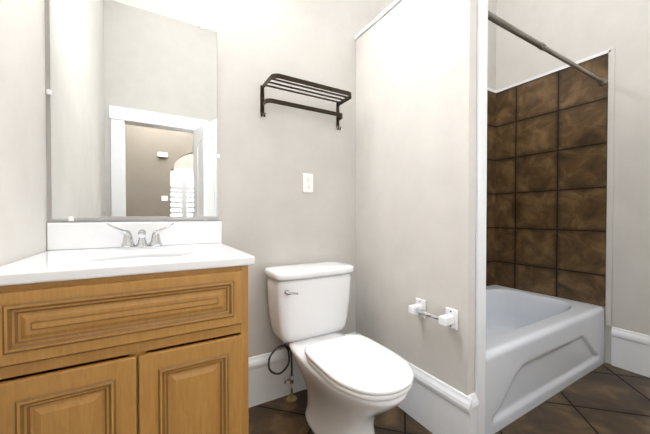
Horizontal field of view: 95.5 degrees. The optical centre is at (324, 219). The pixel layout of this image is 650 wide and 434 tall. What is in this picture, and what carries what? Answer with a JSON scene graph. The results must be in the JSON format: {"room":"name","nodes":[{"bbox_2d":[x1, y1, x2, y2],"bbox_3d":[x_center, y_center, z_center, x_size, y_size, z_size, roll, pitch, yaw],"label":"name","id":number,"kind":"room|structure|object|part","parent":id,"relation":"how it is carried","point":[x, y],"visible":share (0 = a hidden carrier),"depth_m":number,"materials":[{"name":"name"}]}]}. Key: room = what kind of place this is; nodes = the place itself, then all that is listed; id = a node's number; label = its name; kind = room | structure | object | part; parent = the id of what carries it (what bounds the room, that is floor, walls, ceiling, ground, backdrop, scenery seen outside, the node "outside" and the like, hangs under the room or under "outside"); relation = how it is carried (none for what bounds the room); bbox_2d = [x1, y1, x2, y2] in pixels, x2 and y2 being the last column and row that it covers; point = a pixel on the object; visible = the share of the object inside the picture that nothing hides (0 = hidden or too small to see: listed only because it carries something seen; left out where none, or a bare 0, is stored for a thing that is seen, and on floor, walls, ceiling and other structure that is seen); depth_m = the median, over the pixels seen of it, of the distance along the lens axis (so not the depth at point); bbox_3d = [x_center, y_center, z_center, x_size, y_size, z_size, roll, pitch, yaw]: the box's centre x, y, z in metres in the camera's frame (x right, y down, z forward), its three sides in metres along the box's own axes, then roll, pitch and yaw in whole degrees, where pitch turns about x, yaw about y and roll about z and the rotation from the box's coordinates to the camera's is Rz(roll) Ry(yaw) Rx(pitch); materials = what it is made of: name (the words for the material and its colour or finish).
{"room":"bathroom","nodes":[
{"label":"bathroom","id":0,"kind":"room"},
{"bbox_2d":[0,0,47,266],"bbox_3d":[-0.602,-0.677,0.166,0.120,3.450,2.309,0,1,-30],"label":"wall","id":1,"kind":"structure","parent":0,"point":[23,185],"depth_m":0.98,"materials":[{"name":"paint"}]},
{"bbox_2d":[45,0,495,357],"bbox_3d":[0.207,-0.700,2.043,3.407,3.450,0.120,0,1,-30],"label":"wall","id":2,"kind":"structure","parent":0,"point":[271,213],"depth_m":1.71,"materials":[{"name":"paint"}]},
{"bbox_2d":[46,0,219,220],"bbox_3d":[-0.834,-0.485,1.360,0.669,0.980,0.018,0,1,-30],"label":"mirror","id":3,"kind":"object","parent":2,"relation":"attached to","point":[132,92],"visible":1,"depth_m":1.33,"materials":[{"name":"clear glass"}]},
{"bbox_2d":[47,221,221,249],"bbox_3d":[-0.831,0.067,1.365,0.677,0.112,0.020,0,1,-30],"label":"backsplash","id":4,"kind":"structure","parent":2,"relation":"attached to","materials":[{"name":"white stone"}]},
{"bbox_2d":[248,332,355,407],"bbox_3d":[-0.170,0.893,1.760,0.882,0.270,0.023,0,1,-30],"label":"baseboard","id":5,"kind":"structure","parent":2,"relation":"attached to","point":[266,384],"depth_m":1.68,"materials":[{"name":"white wood"}]},
{"bbox_2d":[260,73,351,129],"bbox_3d":[-0.089,-0.659,1.696,0.522,0.178,0.180,0,1,-30],"label":"towel shelf","id":6,"kind":"object","parent":2,"relation":"attached to","point":[337,114],"visible":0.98,"depth_m":1.65,"materials":[{"name":"brown metal"}]},
{"bbox_2d":[303,173,312,192],"bbox_3d":[-0.103,-0.222,1.792,0.070,0.116,0.010,0,1,-30],"label":"electrical outlet","id":7,"kind":"object","parent":2,"relation":"attached to","point":[307,182],"visible":1,"depth_m":1.79,"materials":[{"name":"white plastic"}]},
{"bbox_2d":[486,90,495,285],"bbox_3d":[0.954,-0.281,2.407,1.513,1.798,0.010,0,1,-30],"label":"wall tile","id":8,"kind":"structure","parent":2,"relation":"attached to","point":[491,175],"depth_m":2.74,"materials":[{"name":"brown tile"}]},
{"bbox_2d":[356,0,476,395],"bbox_3d":[0.458,-0.081,1.652,0.105,2.220,0.819,0,1,-30],"label":"wall","id":9,"kind":"structure","parent":0,"point":[416,99],"depth_m":1.50,"materials":[{"name":"paint"}]},
{"bbox_2d":[355,0,401,39],"bbox_3d":[0.461,-1.203,1.633,0.129,0.023,0.831,0,1,-30],"label":"trim","id":10,"kind":"structure","parent":9,"relation":"on","point":[392,5],"depth_m":1.76,"materials":[{"name":"white wood"}]},
{"bbox_2d":[357,333,471,433],"bbox_3d":[0.414,0.895,1.611,0.023,0.270,0.819,0,1,-30],"label":"baseboard","id":11,"kind":"structure","parent":9,"relation":"attached to","point":[432,404],"depth_m":1.40,"materials":[{"name":"white wood"}]},
{"bbox_2d":[408,298,457,329],"bbox_3d":[0.502,0.448,1.401,0.075,0.090,0.240,0,1,-30],"label":"toilet paper holder","id":12,"kind":"object","parent":9,"relation":"attached to","point":[449,318],"visible":1,"depth_m":1.35,"materials":[{"name":"white ceramic"}]},
{"bbox_2d":[468,392,478,433],"bbox_3d":[0.645,0.899,1.285,0.050,0.270,0.023,0,1,-30],"label":"baseboard","id":13,"kind":"structure","parent":9,"relation":"attached to","point":[475,403],"depth_m":1.28,"materials":[{"name":"white wood"}]},
{"bbox_2d":[475,0,487,433],"bbox_3d":[0.692,-0.076,1.306,0.061,2.220,0.013,0,1,-30],"label":"trim","id":14,"kind":"structure","parent":9,"relation":"attached to","point":[481,182],"depth_m":1.30,"materials":[{"name":"white wood"}]},
{"bbox_2d":[249,362,649,433],"bbox_3d":[0.788,1.062,1.066,3.407,0.050,2.430,0,1,-30],"label":"floor","id":15,"kind":"structure","parent":0,"point":[605,398],"depth_m":1.57,"materials":[{"name":"tile"}]},
{"bbox_2d":[0,221,254,433],"bbox_3d":[-0.685,0.524,1.120,0.677,1.020,0.601,0,1,-30],"label":"bathroom vanity","id":16,"kind":"object","parent":15,"relation":"on","point":[123,327],"visible":1,"depth_m":0.88,"materials":[{"name":"brown wood"}]},
{"bbox_3d":[-0.682,0.654,0.789,0.302,0.508,0.024,0,1,-30],"label":"door","id":17,"kind":"part","parent":16,"relation":"part of","materials":[{"name":"brown wood"}]},
{"bbox_3d":[-0.548,0.267,0.862,0.611,0.180,0.024,0,1,-30],"label":"drawer","id":18,"kind":"part","parent":16,"relation":"part of","materials":[{"name":"brown wood"}]},
{"bbox_2d":[0,243,254,285],"bbox_3d":[-0.686,0.142,1.117,0.677,0.031,0.598,0,1,-30],"label":"countertop","id":19,"kind":"structure","parent":16,"relation":"on","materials":[{"name":"white stone"}]},
{"bbox_2d":[97,256,176,261],"bbox_3d":[-0.677,0.202,1.083,0.412,0.096,0.316,0,1,-30],"label":"sink","id":20,"kind":"object","parent":19,"relation":"in","point":[99,258],"depth_m":1.18,"materials":[{"name":"white ceramic"}]},
{"bbox_2d":[107,223,173,248],"bbox_3d":[-0.791,0.069,1.277,0.247,0.109,0.067,0,1,-30],"label":"faucet","id":21,"kind":"object","parent":19,"relation":"on","point":[128,242],"depth_m":1.26,"materials":[{"name":"silver metal"}]},
{"bbox_3d":[-0.415,0.652,0.944,0.302,0.508,0.024,0,1,-30],"label":"door","id":22,"kind":"part","parent":16,"relation":"part of","materials":[{"name":"brown wood"}]},
{"bbox_2d":[264,261,413,433],"bbox_3d":[0.066,0.648,1.415,0.488,0.767,0.822,0,1,-30],"label":"toilet","id":23,"kind":"object","parent":15,"relation":"on","point":[356,384],"visible":0.98,"depth_m":1.39,"materials":[{"name":"white ceramic"}]},
{"bbox_3d":[-0.169,0.367,1.483,0.065,0.027,0.030,0,1,-30],"label":"flush lever","id":24,"kind":"part","parent":23,"relation":"part of","materials":[{"name":"silver metal"}]},
{"bbox_3d":[-0.084,0.476,1.670,0.464,0.337,0.207,0,1,-30],"label":"tank","id":25,"kind":"part","parent":23,"relation":"part of","materials":[{"name":"white ceramic"}]},
{"bbox_3d":[-0.083,0.284,1.667,0.490,0.046,0.232,0,1,-30],"label":"tank lid","id":26,"kind":"part","parent":23,"relation":"part of","materials":[{"name":"white ceramic"}]},
{"bbox_3d":[0.083,0.837,1.387,0.352,0.392,0.738,0,1,-30],"label":"bowl","id":27,"kind":"part","parent":23,"relation":"part of","materials":[{"name":"white ceramic"}]},
{"bbox_3d":[0.143,0.618,1.282,0.354,0.048,0.515,0,1,-30],"label":"seat","id":28,"kind":"part","parent":23,"relation":"part of","materials":[{"name":"white plastic"}]},
{"bbox_2d":[485,285,604,433],"bbox_3d":[1.156,0.824,2.074,1.491,0.400,0.788,0,1,-30],"label":"bathtub","id":29,"kind":"object","parent":15,"relation":"on","point":[541,348],"visible":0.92,"depth_m":1.76,"materials":[{"name":"white ceramic"}]},
{"bbox_2d":[496,0,649,363],"bbox_3d":[2.239,-0.698,1.818,0.120,3.450,2.309,0,1,-30],"label":"wall","id":30,"kind":"structure","parent":0,"point":[574,30],"depth_m":2.04,"materials":[{"name":"paint"}]},
{"bbox_2d":[495,53,607,306],"bbox_3d":[1.806,-0.281,2.439,0.010,1.798,0.789,0,1,-30],"label":"wall tile","id":31,"kind":"structure","parent":30,"relation":"attached to","point":[551,186],"depth_m":2.37,"materials":[{"name":"brown tile"}]},
{"bbox_2d":[488,11,607,85],"bbox_3d":[1.341,-0.977,1.733,1.493,0.052,0.052,0,1,-30],"label":"rail","id":32,"kind":"object","parent":31,"relation":"attached to","point":[510,28],"visible":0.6,"depth_m":1.64,"materials":[{"name":"silver metal"}]},
{"bbox_2d":[496,49,610,92],"bbox_3d":[1.809,-1.192,2.419,0.014,0.021,0.800,0,1,-30],"label":"trim","id":33,"kind":"structure","parent":30,"relation":"attached to","point":[559,69],"depth_m":2.37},
{"bbox_2d":[605,48,614,325],"bbox_3d":[2.011,-0.222,2.082,0.014,1.951,0.034,0,1,-30],"label":"trim","id":34,"kind":"structure","parent":30,"relation":"attached to","point":[610,181],"depth_m":2.08,"materials":[{"name":"paint"}]},
{"bbox_2d":[611,327,649,377],"bbox_3d":[2.350,0.896,1.504,0.023,0.270,1.329,0,1,-30],"label":"baseboard","id":35,"kind":"structure","parent":30,"relation":"attached to","point":[630,350],"depth_m":1.99,"materials":[{"name":"white wood"}]}
]}

